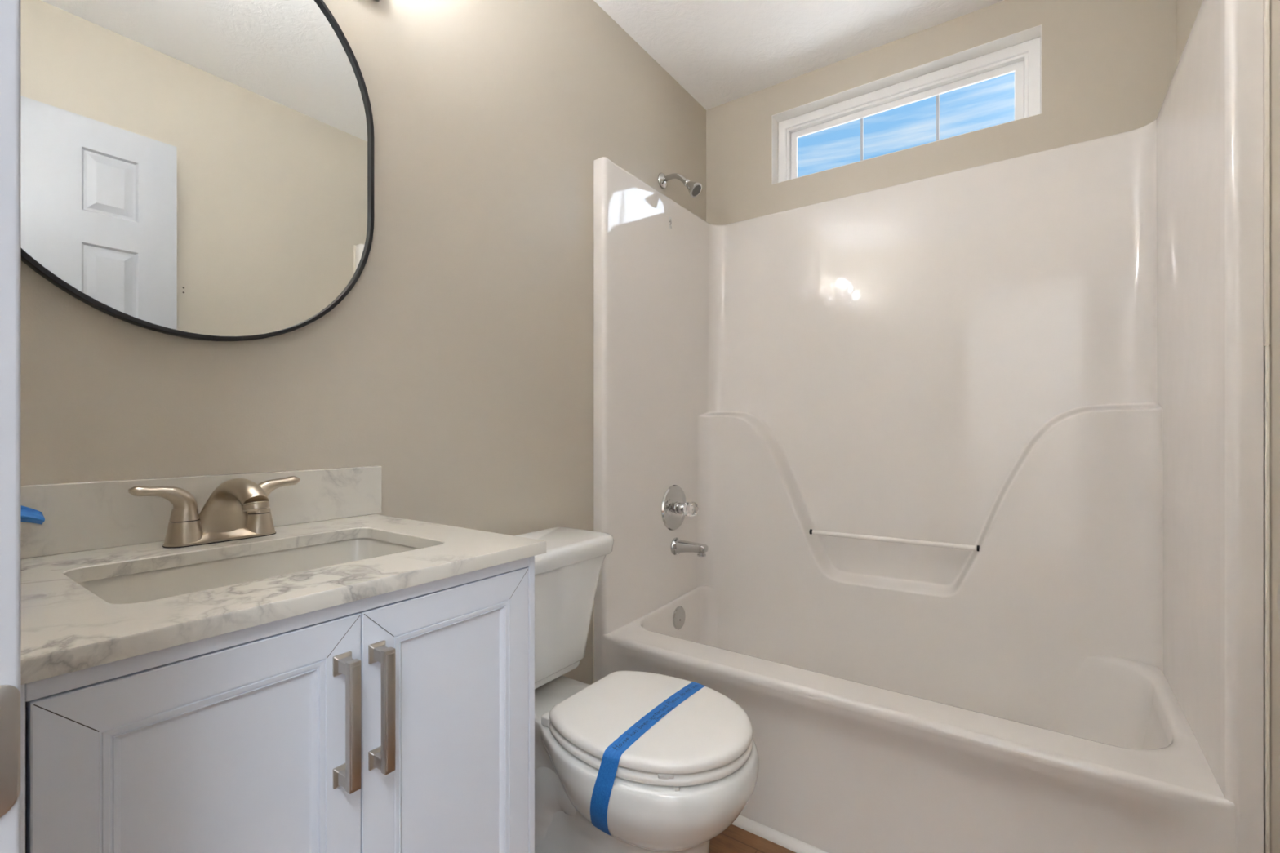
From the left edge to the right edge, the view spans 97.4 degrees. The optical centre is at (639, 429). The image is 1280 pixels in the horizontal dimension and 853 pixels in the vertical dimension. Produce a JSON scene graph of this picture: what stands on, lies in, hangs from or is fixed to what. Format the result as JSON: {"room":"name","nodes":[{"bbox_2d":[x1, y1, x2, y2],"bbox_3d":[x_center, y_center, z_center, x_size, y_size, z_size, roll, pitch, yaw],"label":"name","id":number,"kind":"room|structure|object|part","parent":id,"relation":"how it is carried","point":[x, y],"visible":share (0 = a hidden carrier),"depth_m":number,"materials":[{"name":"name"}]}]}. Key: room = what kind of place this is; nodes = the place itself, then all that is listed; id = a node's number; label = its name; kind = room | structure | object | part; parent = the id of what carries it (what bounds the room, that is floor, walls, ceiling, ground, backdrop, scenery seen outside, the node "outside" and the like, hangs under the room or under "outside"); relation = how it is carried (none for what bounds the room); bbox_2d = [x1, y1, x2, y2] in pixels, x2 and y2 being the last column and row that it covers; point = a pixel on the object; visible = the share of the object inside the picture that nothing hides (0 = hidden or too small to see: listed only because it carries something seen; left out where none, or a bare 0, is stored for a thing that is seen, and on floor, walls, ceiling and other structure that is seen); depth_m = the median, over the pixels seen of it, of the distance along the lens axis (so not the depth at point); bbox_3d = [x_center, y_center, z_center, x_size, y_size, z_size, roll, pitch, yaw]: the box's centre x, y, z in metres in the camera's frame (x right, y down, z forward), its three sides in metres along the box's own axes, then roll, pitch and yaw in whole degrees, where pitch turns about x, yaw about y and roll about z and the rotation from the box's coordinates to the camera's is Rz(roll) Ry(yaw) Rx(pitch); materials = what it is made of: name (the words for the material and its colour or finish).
{"room":"bathroom","nodes":[
{"label":"bathroom","id":0,"kind":"room"},
{"bbox_2d":[21,0,706,684],"bbox_3d":[-0.330,-0.165,1.688,0.120,2.480,2.293,0,0,35],"label":"wall","id":1,"kind":"structure","parent":0,"point":[458,363],"depth_m":1.36,"materials":[{"name":"beige paint"}]},
{"bbox_2d":[21,0,373,341],"bbox_3d":[-0.750,-0.540,0.964,0.022,0.771,0.601,0,0,35],"label":"mirror","id":2,"kind":"object","parent":1,"relation":"attached to","point":[201,170],"visible":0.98,"depth_m":0.95,"materials":[{"name":"clear glass"}]},
{"bbox_2d":[21,466,382,559],"bbox_3d":[-0.748,0.130,0.970,0.019,0.102,0.625,0,0,35],"label":"backsplash","id":3,"kind":"structure","parent":1,"relation":"attached to","point":[79,517],"depth_m":0.90,"materials":[{"name":"stone"}]},
{"bbox_2d":[592,601,594,683],"bbox_3d":[-0.152,0.770,1.834,0.004,0.430,0.006,0,0,35],"label":"trim","id":4,"kind":"structure","parent":1,"relation":"attached to","point":[593,602],"depth_m":1.83,"materials":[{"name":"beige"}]},
{"bbox_2d":[657,173,702,197],"bbox_3d":[0.155,-0.931,2.126,0.171,0.123,0.060,0,0,35],"label":"fitting","id":5,"kind":"object","parent":1,"relation":"attached to","point":[694,188],"visible":1,"depth_m":2.11,"materials":[{"name":"silver metal"}]},
{"bbox_3d":[0.134,-0.950,2.140,0.117,0.058,0.019,0,0,35],"label":"shower arm","id":6,"kind":"part","parent":5,"relation":"part of","materials":[{"name":"silver metal"}]},
{"bbox_2d":[709,824,795,852],"bbox_3d":[0.397,1.115,-0.035,3.350,0.080,4.300,0,0,35],"label":"floor","id":7,"kind":"structure","parent":0,"point":[735,839],"depth_m":1.46,"materials":[{"name":"brown wood"}]},
{"bbox_2d":[21,555,534,852],"bbox_3d":[-0.525,0.638,0.811,0.528,0.874,0.576,0,0,35],"label":"bathroom vanity","id":8,"kind":"object","parent":7,"relation":"on","point":[401,721],"visible":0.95,"depth_m":0.63,"materials":[{"name":"white paint"}]},
{"bbox_3d":[-0.423,0.593,0.572,0.020,0.744,0.273,0,0,35],"label":"door","id":9,"kind":"part","parent":8,"relation":"part of","materials":[{"name":"white paint"}]},
{"bbox_2d":[21,466,546,684],"bbox_3d":[-0.540,0.140,0.824,0.527,0.122,0.625,0,0,35],"label":"countertop","id":10,"kind":"structure","parent":8,"relation":"on","point":[90,531],"depth_m":0.80,"materials":[{"name":"stone"}]},
{"bbox_2d":[21,505,44,524],"bbox_3d":[-0.864,0.114,0.764,0.020,0.040,0.076,0,0,41],"label":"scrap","id":11,"kind":"object","parent":10,"relation":"attached to","point":[28,514],"visible":0.59,"depth_m":0.78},
{"bbox_2d":[128,475,300,547],"bbox_3d":[-0.668,0.129,0.929,0.196,0.104,0.192,0,0,-3],"label":"faucet","id":12,"kind":"object","parent":10,"relation":"on","point":[238,508],"visible":1,"depth_m":0.89,"materials":[{"name":"silver metal"}]},
{"bbox_3d":[-0.733,0.113,0.867,0.038,0.058,0.086,0,0,35],"label":"lever handle","id":13,"kind":"part","parent":12,"relation":"part of","materials":[{"name":"silver metal"}]},
{"bbox_3d":[-0.643,0.128,0.896,0.165,0.103,0.154,0,0,35],"label":"spout","id":14,"kind":"part","parent":12,"relation":"part of","materials":[{"name":"silver metal"}]},
{"bbox_3d":[-0.647,0.113,0.990,0.038,0.058,0.086,0,0,35],"label":"lever handle","id":15,"kind":"part","parent":12,"relation":"part of","materials":[{"name":"silver metal"}]},
{"bbox_2d":[77,537,418,604],"bbox_3d":[-0.526,0.271,0.813,0.304,0.140,0.449,0,0,35],"label":"sink","id":16,"kind":"object","parent":10,"relation":"in","point":[146,586],"visible":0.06,"depth_m":0.88,"materials":[{"name":"grey ceramic"}]},
{"bbox_3d":[-0.336,0.339,0.650,0.033,0.153,0.021,0,0,35],"label":"handle","id":17,"kind":"part","parent":8,"relation":"part of","materials":[{"name":"silver metal"}]},
{"bbox_3d":[-0.312,0.339,0.684,0.033,0.153,0.021,0,0,35],"label":"handle","id":18,"kind":"part","parent":8,"relation":"part of","materials":[{"name":"silver metal"}]},
{"bbox_3d":[-0.265,0.593,0.797,0.020,0.744,0.273,0,0,35],"label":"door","id":19,"kind":"part","parent":8,"relation":"part of","materials":[{"name":"white paint"}]},
{"bbox_2d":[514,526,759,852],"bbox_3d":[-0.068,0.681,1.311,0.699,0.787,0.436,0,0,35],"label":"toilet","id":20,"kind":"object","parent":7,"relation":"on","point":[681,784],"depth_m":1.19,"materials":[{"name":"white ceramic"}]},
{"bbox_3d":[-0.264,0.313,1.449,0.219,0.050,0.436,0,0,35],"label":"tank lid","id":21,"kind":"part","parent":20,"relation":"part of","materials":[{"name":"white ceramic"}]},
{"bbox_3d":[-0.270,0.494,1.453,0.205,0.313,0.412,0,0,35],"label":"tank","id":22,"kind":"part","parent":20,"relation":"part of","materials":[{"name":"white ceramic"}]},
{"bbox_3d":[0.025,0.712,1.237,0.088,0.198,0.374,0,0,35],"label":"tape strip","id":23,"kind":"part","parent":20,"relation":"part of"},
{"bbox_3d":[0.036,0.657,1.238,0.423,0.019,0.366,0,0,35],"label":"seat","id":24,"kind":"part","parent":20,"relation":"part of","materials":[{"name":"white plastic"}]},
{"bbox_3d":[0.036,0.629,1.238,0.424,0.030,0.367,0,0,35],"label":"seat","id":25,"kind":"part","parent":20,"relation":"part of","materials":[{"name":"white plastic"}]},
{"bbox_2d":[593,0,1263,852],"bbox_3d":[0.685,0.095,1.719,1.504,1.953,0.773,0,0,35],"label":"shower","id":26,"kind":"object","parent":7,"relation":"on","point":[971,460],"visible":0.94,"depth_m":1.72,"materials":[{"name":"white plastic"}]},
{"bbox_2d":[669,217,671,229],"bbox_3d":[0.116,-0.785,2.133,0.001,0.044,0.018,0,0,35],"label":"sticker","id":27,"kind":"object","parent":26,"relation":"attached to","point":[670,218],"visible":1,"depth_m":2.13,"materials":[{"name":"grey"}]},
{"bbox_2d":[672,605,685,629],"bbox_3d":[0.151,0.721,2.155,0.013,0.086,0.086,0,0,35],"label":"overflow plate","id":28,"kind":"object","parent":26,"relation":"attached to","point":[679,615],"visible":1,"depth_m":2.15,"materials":[{"name":"silver metal"}]},
{"bbox_2d":[661,484,698,530],"bbox_3d":[0.170,0.297,2.122,0.100,0.174,0.174,0,0,35],"label":"shower valve","id":29,"kind":"object","parent":26,"relation":"attached to","point":[674,507],"visible":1,"depth_m":2.11,"materials":[{"name":"silver metal"}]},
{"bbox_3d":[0.191,0.297,2.106,0.042,0.053,0.058,0,0,35],"label":"knob","id":30,"kind":"part","parent":29,"relation":"part of","materials":[{"name":"clear plastic"}]},
{"bbox_2d":[671,537,708,556],"bbox_3d":[0.191,0.447,2.121,0.136,0.066,0.066,0,0,35],"label":"tub spout","id":31,"kind":"object","parent":26,"relation":"attached to","point":[677,546],"visible":1,"depth_m":2.11,"materials":[{"name":"silver metal"}]},
{"bbox_2d":[697,552,706,556],"bbox_3d":[0.230,0.461,2.094,0.033,0.019,0.033,0,0,35],"label":"outlet","id":32,"kind":"object","parent":31,"relation":"attached to","point":[700,554],"depth_m":2.08,"materials":[{"name":"silver metal"}]},
{"bbox_3d":[0.860,0.380,1.948,0.523,0.020,0.017,0,0,35],"label":"grab rod","id":33,"kind":"part","parent":26,"relation":"part of","materials":[{"name":"white plastic"}]},
{"bbox_2d":[594,585,1263,852],"bbox_3d":[0.677,0.857,1.708,1.504,0.428,0.746,0,0,35],"label":"tub","id":34,"kind":"object","parent":26,"relation":"in","point":[874,731],"depth_m":1.43,"materials":[{"name":"white plastic"}]},
{"bbox_2d":[731,814,827,852],"bbox_3d":[0.476,1.065,1.385,1.449,0.020,0.020,0,0,35],"label":"trim","id":35,"kind":"structure","parent":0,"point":[793,844],"depth_m":1.47,"materials":[{"name":"white wood"}]},
{"bbox_2d":[593,0,1004,110],"bbox_3d":[0.406,-1.445,-0.022,3.350,0.080,4.330,0,0,35],"label":"ceiling","id":36,"kind":"structure","parent":0,"point":[720,52],"depth_m":1.99,"materials":[{"name":"white paint"}]},
{"bbox_2d":[706,0,1177,225],"bbox_3d":[0.953,-0.165,2.096,1.512,2.480,0.150,0,0,35],"label":"wall","id":37,"kind":"structure","parent":0,"point":[1108,67],"depth_m":1.87,"materials":[{"name":"beige paint"}]},
{"bbox_2d":[771,24,1041,184],"bbox_3d":[0.946,-1.137,2.095,0.897,0.296,0.140,0,0,35],"label":"window","id":38,"kind":"structure","parent":37,"relation":"in","point":[1020,53],"depth_m":2.04,"materials":[{"name":"white"}]},
{"bbox_3d":[0.958,-1.122,2.113,0.805,0.234,0.004,0,0,35],"label":"sash","id":39,"kind":"part","parent":38,"relation":"part of","materials":[{"name":"white plastic"}]},
{"bbox_2d":[1177,0,1279,852],"bbox_3d":[0.975,-0.165,0.707,0.120,2.480,2.398,0,0,35],"label":"wall","id":40,"kind":"structure","parent":0,"point":[1187,10],"depth_m":0.95,"materials":[{"name":"beige paint"}]},
{"bbox_2d":[1263,0,1270,852],"bbox_3d":[1.081,0.051,0.969,0.006,1.867,0.010,0,0,35],"label":"trim","id":41,"kind":"structure","parent":40,"relation":"attached to","point":[1266,2],"depth_m":0.96,"materials":[{"name":"beige"}]},
{"bbox_3d":[-0.400,-0.165,0.272,1.632,2.480,0.105,0,0,35],"label":"wall","id":42,"kind":"structure","parent":0,"visible":0},
{"bbox_2d":[0,0,21,852],"bbox_3d":[-0.030,0.007,0.008,0.702,2.135,0.112,0,0,35],"label":"door frame","id":43,"kind":"structure","parent":42,"relation":"attached to","point":[10,10],"depth_m":0.24,"materials":[{"name":"grey wood"}]},
{"bbox_3d":[-0.284,0.137,0.220,0.002,0.057,0.057,0,0,35],"label":"strike plate","id":44,"kind":"part","parent":43,"relation":"part of","materials":[{"name":"silver metal"}]},
{"bbox_2d":[1276,582,1279,620],"bbox_3d":[0.387,0.018,0.184,0.112,2.091,0.662,0,0,35],"label":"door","id":45,"kind":"structure","parent":42,"relation":"in","point":[1278,588],"depth_m":0.44,"materials":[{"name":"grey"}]}
]}

